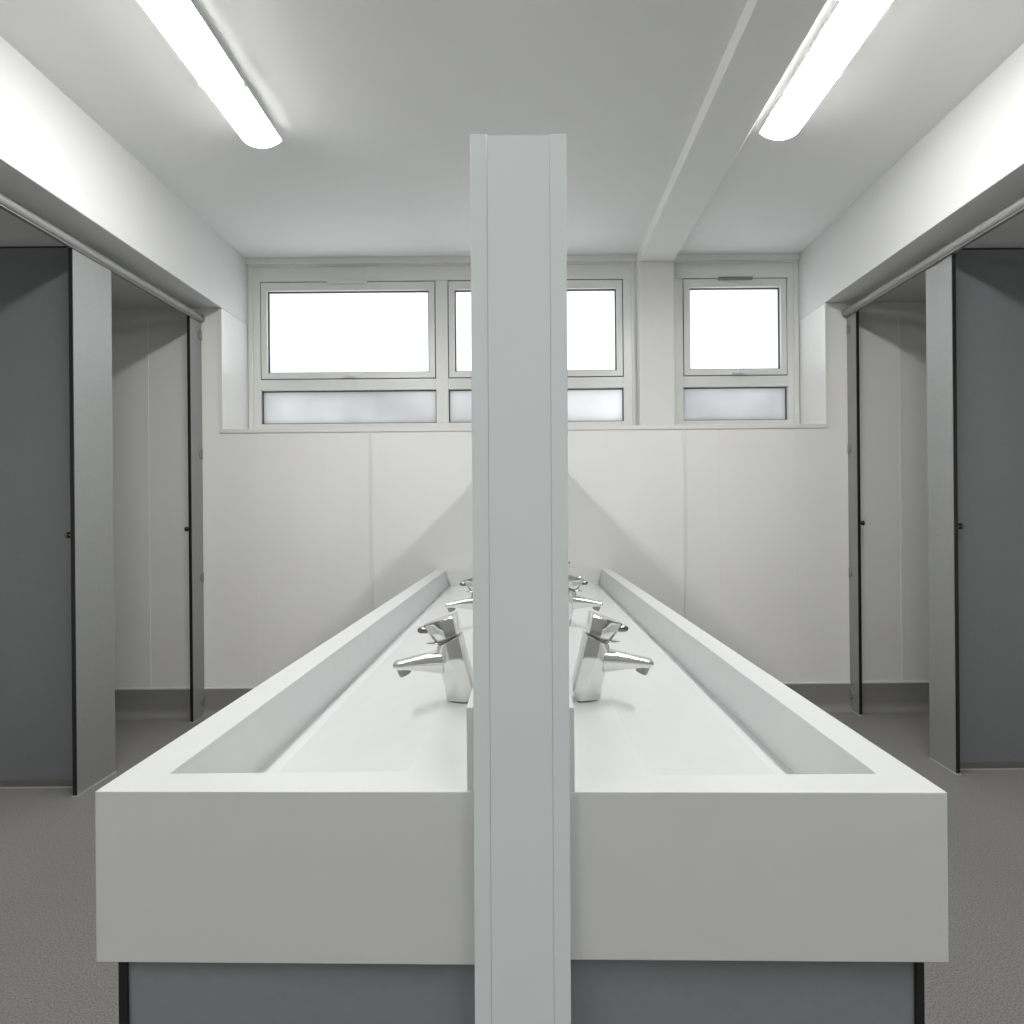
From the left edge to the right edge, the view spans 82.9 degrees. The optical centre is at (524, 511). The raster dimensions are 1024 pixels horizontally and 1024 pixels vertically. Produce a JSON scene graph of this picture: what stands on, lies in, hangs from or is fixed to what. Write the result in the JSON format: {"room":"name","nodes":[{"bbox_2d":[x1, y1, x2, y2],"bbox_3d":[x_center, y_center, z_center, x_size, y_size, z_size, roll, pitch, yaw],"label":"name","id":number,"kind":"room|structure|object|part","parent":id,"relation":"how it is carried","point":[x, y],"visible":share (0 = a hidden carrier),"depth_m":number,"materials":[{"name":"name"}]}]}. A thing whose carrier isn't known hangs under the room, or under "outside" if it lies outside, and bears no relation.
{"room":"public restroom","nodes":[
{"label":"public restroom","id":0,"kind":"room"},
{"bbox_2d":[0,0,1023,257],"bbox_3d":[-0.015,-1.724,0.810,3.700,0.120,6.220,0,0,0],"label":"ceiling","id":1,"kind":"structure","parent":0,"point":[374,107],"depth_m":2.37,"materials":[{"name":"paint"}]},
{"bbox_2d":[0,36,247,325],"bbox_3d":[-2.513,-1.453,0.860,1.400,0.479,6.120,0,0,0],"label":"bulkhead","id":2,"kind":"object","parent":1,"relation":"attached to","point":[56,162],"depth_m":2.54,"materials":[{"name":"white paint"}]},
{"bbox_2d":[137,0,281,147],"bbox_3d":[-1.133,-1.613,1.630,0.168,0.082,1.756,0,0,0],"label":"ceiling light","id":3,"kind":"object","parent":1,"relation":"attached to","point":[181,22],"visible":1,"depth_m":2.06,"materials":[{"name":"white plastic"}]},
{"bbox_2d":[190,0,280,138],"bbox_3d":[-1.133,-1.608,1.630,0.160,0.009,1.750,0,0,0],"label":"housing","id":4,"kind":"object","parent":3,"relation":"on","point":[196,18],"depth_m":2.14,"materials":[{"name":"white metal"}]},
{"bbox_2d":[636,0,827,266],"bbox_3d":[0.836,-1.634,0.800,0.223,0.074,6.000,0,0,0],"label":"ceiling beam","id":5,"kind":"structure","parent":1,"relation":"attached to","point":[767,35],"depth_m":2.31,"materials":[{"name":"paint"}]},
{"bbox_2d":[759,0,892,139],"bbox_3d":[1.085,-1.633,1.606,0.168,0.082,1.756,0,0,0],"label":"ceiling light","id":6,"kind":"object","parent":1,"relation":"attached to","point":[849,22],"visible":1,"depth_m":2.07,"materials":[{"name":"white translucent plastic diffuser"},{"name":"white metal"}]},
{"bbox_2d":[760,0,841,131],"bbox_3d":[1.085,-1.627,1.606,0.160,0.009,1.750,0,0,0],"label":"tray","id":7,"kind":"object","parent":6,"relation":"on","point":[836,16],"depth_m":2.14,"materials":[{"name":"white metal"}]},
{"bbox_2d":[798,43,1023,320],"bbox_3d":[2.487,-1.496,0.860,1.400,0.479,6.120,0,0,0],"label":"bulkhead","id":8,"kind":"object","parent":1,"relation":"attached to","point":[968,168],"depth_m":2.61,"materials":[{"name":"white paint"}]},
{"bbox_2d":[0,712,1023,1023],"bbox_3d":[0.011,1.250,0.785,6.400,0.100,6.170,0,0,0],"label":"floor","id":9,"kind":"structure","parent":0,"point":[51,973],"depth_m":1.85,"materials":[{"name":"plastic"}]},
{"bbox_2d":[0,246,72,788],"bbox_3d":[-2.525,0.024,2.579,1.146,2.396,0.040,0,0,0],"label":"door","id":10,"kind":"structure","parent":9,"relation":"on","point":[36,646],"depth_m":2.57,"materials":[{"name":"grey laminate"}]},
{"bbox_2d":[65,248,115,796],"bbox_3d":[-1.944,0.042,2.592,0.047,2.350,0.239,0,0,0],"label":"pilaster","id":11,"kind":"object","parent":9,"relation":"on","point":[89,282],"visible":1,"depth_m":2.57,"materials":[{"name":"grey laminate"}]},
{"bbox_3d":[-1.954,0.099,2.488,0.028,0.029,0.029,0,0,0],"label":"latch knob","id":12,"kind":"part","parent":11,"relation":"part of","materials":[{"name":"black metal"}]},
{"bbox_2d":[0,192,204,322],"bbox_3d":[-1.939,-1.154,0.734,0.053,0.053,5.467,0,0,0],"label":"headrail","id":13,"kind":"object","parent":11,"relation":"on","point":[7,204],"visible":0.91,"depth_m":2.55,"materials":[{"name":"grey metal"}]},
{"bbox_2d":[118,962,474,1023],"bbox_3d":[-0.281,0.877,2.067,0.444,0.650,2.691,0,0,0],"label":"panel","id":14,"kind":"object","parent":9,"relation":"on","point":[149,992],"visible":0.38,"depth_m":0.73,"materials":[{"name":"grey laminate"}]},
{"bbox_2d":[470,134,570,1023],"bbox_3d":[-0.004,0.379,2.074,0.113,1.643,2.790,0,0,0],"label":"divider","id":15,"kind":"object","parent":9,"relation":"on","point":[518,206],"visible":1,"depth_m":0.68,"materials":[{"name":"white laminate"}]},
{"bbox_2d":[95,569,474,964],"bbox_3d":[-0.295,0.396,2.086,0.467,0.312,2.765,0,0,0],"label":"trough","id":16,"kind":"object","parent":15,"relation":"attached to","point":[324,814],"visible":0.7,"depth_m":0.71,"materials":[{"name":"white ceramic"}]},
{"bbox_2d":[393,612,472,703],"bbox_3d":[-0.163,0.262,1.048,0.145,0.157,0.047,0,0,0],"label":"mixer tap","id":17,"kind":"object","parent":16,"relation":"on","point":[451,659],"visible":0.93,"depth_m":1.03,"materials":[{"name":"silver metal"}]},
{"bbox_3d":[-0.191,0.270,1.048,0.090,0.041,0.037,0,0,0],"label":"spout","id":18,"kind":"part","parent":17,"relation":"part of","materials":[{"name":"silver metal"}]},
{"bbox_3d":[-0.182,0.213,1.048,0.024,0.014,0.024,0,0,0],"label":"lever","id":19,"kind":"part","parent":17,"relation":"part of","materials":[{"name":"silver metal"}]},
{"bbox_2d":[445,577,472,611],"bbox_3d":[-0.163,0.262,1.722,0.145,0.157,0.047,0,0,0],"label":"mixer tap","id":20,"kind":"object","parent":16,"relation":"on","point":[464,603],"visible":0.4,"depth_m":1.71,"materials":[{"name":"silver metal"}]},
{"bbox_3d":[-0.191,0.270,1.722,0.090,0.041,0.037,0,0,0],"label":"spout","id":21,"kind":"part","parent":20,"relation":"part of","materials":[{"name":"silver metal"}]},
{"bbox_3d":[-0.050,0.379,0.683,0.020,1.643,0.007,0,0,0],"label":"corner trim","id":22,"kind":"part","parent":15,"relation":"part of","materials":[{"name":"white metal"}]},
{"bbox_3d":[-0.004,0.379,0.683,0.073,1.642,0.006,0,0,0],"label":"panel","id":23,"kind":"part","parent":15,"relation":"part of","materials":[{"name":"white laminate"}]},
{"bbox_3d":[0.043,0.378,0.683,0.020,1.643,0.007,0,0,0],"label":"corner trim","id":24,"kind":"part","parent":15,"relation":"part of","materials":[{"name":"white"}]},
{"bbox_2d":[569,568,948,961],"bbox_3d":[0.279,0.387,2.080,0.452,0.305,2.776,0,0,0],"label":"trough","id":25,"kind":"object","parent":15,"relation":"attached to","point":[718,812],"visible":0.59,"depth_m":0.70,"materials":[{"name":"white ceramic"}]},
{"bbox_2d":[569,574,602,625],"bbox_3d":[0.157,0.259,1.722,0.145,0.157,0.047,0,0,0],"label":"mixer tap","id":26,"kind":"object","parent":25,"relation":"on","point":[575,602],"visible":0.44,"depth_m":1.71,"materials":[{"name":"silver metal"}]},
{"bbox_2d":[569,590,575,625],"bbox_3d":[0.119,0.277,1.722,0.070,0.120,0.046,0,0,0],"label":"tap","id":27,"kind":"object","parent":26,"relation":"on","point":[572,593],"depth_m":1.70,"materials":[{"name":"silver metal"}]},
{"bbox_3d":[0.184,0.266,1.722,0.090,0.041,0.037,0,0,0],"label":"spout","id":28,"kind":"part","parent":26,"relation":"part of","materials":[{"name":"silver metal"}]},
{"bbox_2d":[571,610,653,702],"bbox_3d":[0.157,0.259,1.048,0.145,0.157,0.047,0,0,0],"label":"mixer tap","id":29,"kind":"object","parent":25,"relation":"on","point":[595,657],"visible":1,"depth_m":1.03,"materials":[{"name":"silver metal"}]},
{"bbox_3d":[0.175,0.210,1.048,0.024,0.014,0.024,0,0,0],"label":"lever","id":30,"kind":"part","parent":29,"relation":"part of","materials":[{"name":"silver metal"}]},
{"bbox_3d":[0.184,0.266,1.048,0.090,0.041,0.037,0,0,0],"label":"spout","id":31,"kind":"part","parent":29,"relation":"part of","materials":[{"name":"silver metal"}]},
{"bbox_2d":[571,960,924,1023],"bbox_3d":[0.278,0.869,2.067,0.443,0.657,2.691,0,0,0],"label":"panel","id":32,"kind":"object","parent":9,"relation":"on","point":[602,991],"visible":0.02,"depth_m":0.73,"materials":[{"name":"grey laminate"}]},
{"bbox_2d":[926,253,963,774],"bbox_3d":[1.953,0.008,2.696,0.047,2.350,0.176,0,0,0],"label":"pilaster","id":33,"kind":"object","parent":9,"relation":"on","point":[941,351],"visible":1,"depth_m":2.68,"materials":[{"name":"grey laminate"}]},
{"bbox_2d":[842,196,1023,317],"bbox_3d":[1.919,-1.188,0.734,0.053,0.053,5.467,0,0,0],"label":"headrail","id":34,"kind":"object","parent":33,"relation":"on","point":[1016,208],"visible":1,"depth_m":2.63,"materials":[{"name":"grey metal"}]},
{"bbox_3d":[1.963,0.065,2.623,0.028,0.029,0.029,0,0,0],"label":"latch knob","id":35,"kind":"part","parent":33,"relation":"part of","materials":[{"name":"black metal"}]},
{"bbox_2d":[956,248,1023,769],"bbox_3d":[2.525,-0.020,2.677,1.146,2.396,0.040,0,0,0],"label":"door","id":36,"kind":"structure","parent":9,"relation":"on","point":[989,281],"depth_m":2.67,"materials":[{"name":"grey laminate"}]},
{"bbox_2d":[112,302,928,687],"bbox_3d":[0.000,-0.018,3.695,6.400,2.435,0.450,0,0,0],"label":"wall","id":37,"kind":"structure","parent":0,"point":[625,487],"depth_m":3.47,"materials":[{"name":"white paint"}]},
{"bbox_2d":[144,309,150,687],"bbox_3d":[-2.256,-0.082,3.469,0.020,2.267,0.002,0,0,0],"label":"trim","id":38,"kind":"structure","parent":37,"relation":"attached to","point":[145,310],"depth_m":3.47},
{"bbox_2d":[184,316,204,722],"bbox_3d":[-1.943,0.042,3.404,0.049,2.350,0.124,0,0,0],"label":"pilaster","id":39,"kind":"object","parent":37,"relation":"attached to","point":[194,332],"visible":1,"depth_m":3.39,"materials":[{"name":"grey laminate"}]},
{"bbox_3d":[-1.933,0.039,3.408,0.016,2.344,0.117,0,0,0],"label":"panel","id":40,"kind":"part","parent":39,"relation":"part of","materials":[{"name":"grey laminate"}]},
{"bbox_2d":[257,433,259,684],"bbox_3d":[-1.595,0.286,3.469,0.002,1.519,0.001,0,0,0],"label":"trim","id":41,"kind":"structure","parent":37,"relation":"attached to","point":[257,433],"depth_m":3.47,"materials":[{"name":"white plastic"}]},
{"bbox_2d":[369,432,373,611],"bbox_3d":[-0.916,0.281,3.467,0.016,1.519,0.006,0,0,0],"label":"trim","id":42,"kind":"structure","parent":37,"relation":"attached to","point":[370,433],"depth_m":3.46,"materials":[{"name":"white"}]},
{"bbox_2d":[246,255,636,428],"bbox_3d":[-0.540,-1.083,3.817,2.539,1.153,0.106,0,0,0],"label":"window","id":43,"kind":"structure","parent":37,"relation":"in","point":[383,345],"depth_m":3.83,"materials":[{"name":"white plastic"}]},
{"bbox_2d":[327,280,366,283],"bbox_3d":[-1.163,-1.504,3.788,0.260,0.016,0.025,0,0,0],"label":"vent","id":44,"kind":"object","parent":43,"relation":"attached to","point":[328,281],"depth_m":3.78,"materials":[{"name":"white plastic"}]},
{"bbox_3d":[-1.160,-1.183,3.830,1.060,0.537,0.004,0,0,0],"label":"pane","id":45,"kind":"part","parent":43,"relation":"part of","materials":[{"name":"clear glass"}]},
{"bbox_3d":[-1.155,-0.690,3.832,1.148,0.218,0.004,0,0,0],"label":"pane","id":46,"kind":"part","parent":43,"relation":"part of","materials":[{"name":"white glass"}]},
{"bbox_3d":[-1.140,-0.895,3.776,0.090,0.034,0.024,0,0,0],"label":"handle","id":47,"kind":"part","parent":43,"relation":"part of","materials":[{"name":"white"}]},
{"bbox_3d":[0.070,-1.194,3.830,1.061,0.537,0.004,0,0,0],"label":"pane","id":48,"kind":"part","parent":43,"relation":"part of","materials":[{"name":"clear glass"}]},
{"bbox_3d":[0.074,-0.700,3.832,1.149,0.218,0.004,0,0,0],"label":"pane","id":49,"kind":"part","parent":43,"relation":"part of","materials":[{"name":"white glass"}]},
{"bbox_2d":[115,683,928,718],"bbox_3d":[0.010,1.121,3.442,6.200,0.158,0.055,0,0,0],"label":"baseboard","id":50,"kind":"structure","parent":37,"relation":"attached to","point":[878,697],"depth_m":3.46,"materials":[{"name":"grey plastic"}]},
{"bbox_2d":[115,681,928,689],"bbox_3d":[0.009,1.037,3.466,6.200,0.010,0.009,0,0,0],"label":"trim","id":51,"kind":"structure","parent":37,"relation":"attached to","point":[879,681],"depth_m":3.46,"materials":[{"name":"white"}]},
{"bbox_2d":[218,303,828,432],"bbox_3d":[-0.007,-0.861,3.467,3.644,0.748,0.006,0,0,0],"label":"trim","id":52,"kind":"structure","parent":37,"relation":"attached to","point":[714,426],"depth_m":3.46,"materials":[{"name":"white"}]},
{"bbox_2d":[683,429,686,618],"bbox_3d":[0.957,0.264,3.467,0.016,1.519,0.006,0,0,0],"label":"trim","id":53,"kind":"structure","parent":37,"relation":"attached to","point":[684,434],"depth_m":3.46,"materials":[{"name":"white"}]},
{"bbox_2d":[719,429,720,584],"bbox_3d":[1.169,0.262,3.469,0.002,1.519,0.001,0,0,0],"label":"trim","id":54,"kind":"structure","parent":37,"relation":"attached to","point":[719,429],"depth_m":3.47,"materials":[{"name":"white plastic"}]},
{"bbox_2d":[673,253,799,424],"bbox_3d":[1.371,-1.099,3.817,0.838,1.153,0.106,0,0,0],"label":"window","id":55,"kind":"structure","parent":37,"relation":"in","point":[736,323],"depth_m":3.82,"materials":[{"name":"white plastic"}]},
{"bbox_3d":[1.378,-1.205,3.830,0.595,0.537,0.004,0,0,0],"label":"pane","id":56,"kind":"part","parent":55,"relation":"part of","materials":[{"name":"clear glass"}]},
{"bbox_3d":[1.382,-0.712,3.832,0.683,0.218,0.004,0,0,0],"label":"pane","id":57,"kind":"part","parent":55,"relation":"part of","materials":[{"name":"white glass"}]},
{"bbox_2d":[718,276,752,279],"bbox_3d":[1.375,-1.526,3.788,0.220,0.016,0.025,0,0,0],"label":"vent","id":58,"kind":"object","parent":55,"relation":"attached to","point":[719,277],"depth_m":3.78,"materials":[{"name":"grey"}]},
{"bbox_3d":[1.397,-0.917,3.776,0.090,0.034,0.024,0,0,0],"label":"handle","id":59,"kind":"part","parent":55,"relation":"part of","materials":[{"name":"white"}]},
{"bbox_2d":[796,428,798,681],"bbox_3d":[1.630,0.258,3.469,0.002,1.519,0.001,0,0,0],"label":"trim","id":60,"kind":"structure","parent":37,"relation":"attached to","point":[796,428],"depth_m":3.47,"materials":[{"name":"white plastic"}]},
{"bbox_2d":[846,311,864,715],"bbox_3d":[1.952,0.008,3.416,0.049,2.350,0.101,0,0,0],"label":"pilaster","id":61,"kind":"object","parent":37,"relation":"attached to","point":[853,386],"visible":1,"depth_m":3.40,"materials":[{"name":"grey laminate"}]},
{"bbox_3d":[1.941,0.005,3.419,0.016,2.344,0.094,0,0,0],"label":"panel","id":62,"kind":"part","parent":61,"relation":"part of","materials":[{"name":"grey laminate"}]},
{"bbox_2d":[898,302,904,680],"bbox_3d":[2.252,-0.121,3.469,0.020,2.267,0.002,0,0,0],"label":"trim","id":63,"kind":"structure","parent":37,"relation":"attached to","point":[899,303],"depth_m":3.47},
{"bbox_2d":[636,262,674,424],"bbox_3d":[0.841,-1.058,3.810,0.223,1.079,0.220,0,0,0],"label":"wall pier","id":64,"kind":"object","parent":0,"point":[654,280],"visible":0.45,"depth_m":3.70,"materials":[{"name":"white paint"}]}
]}

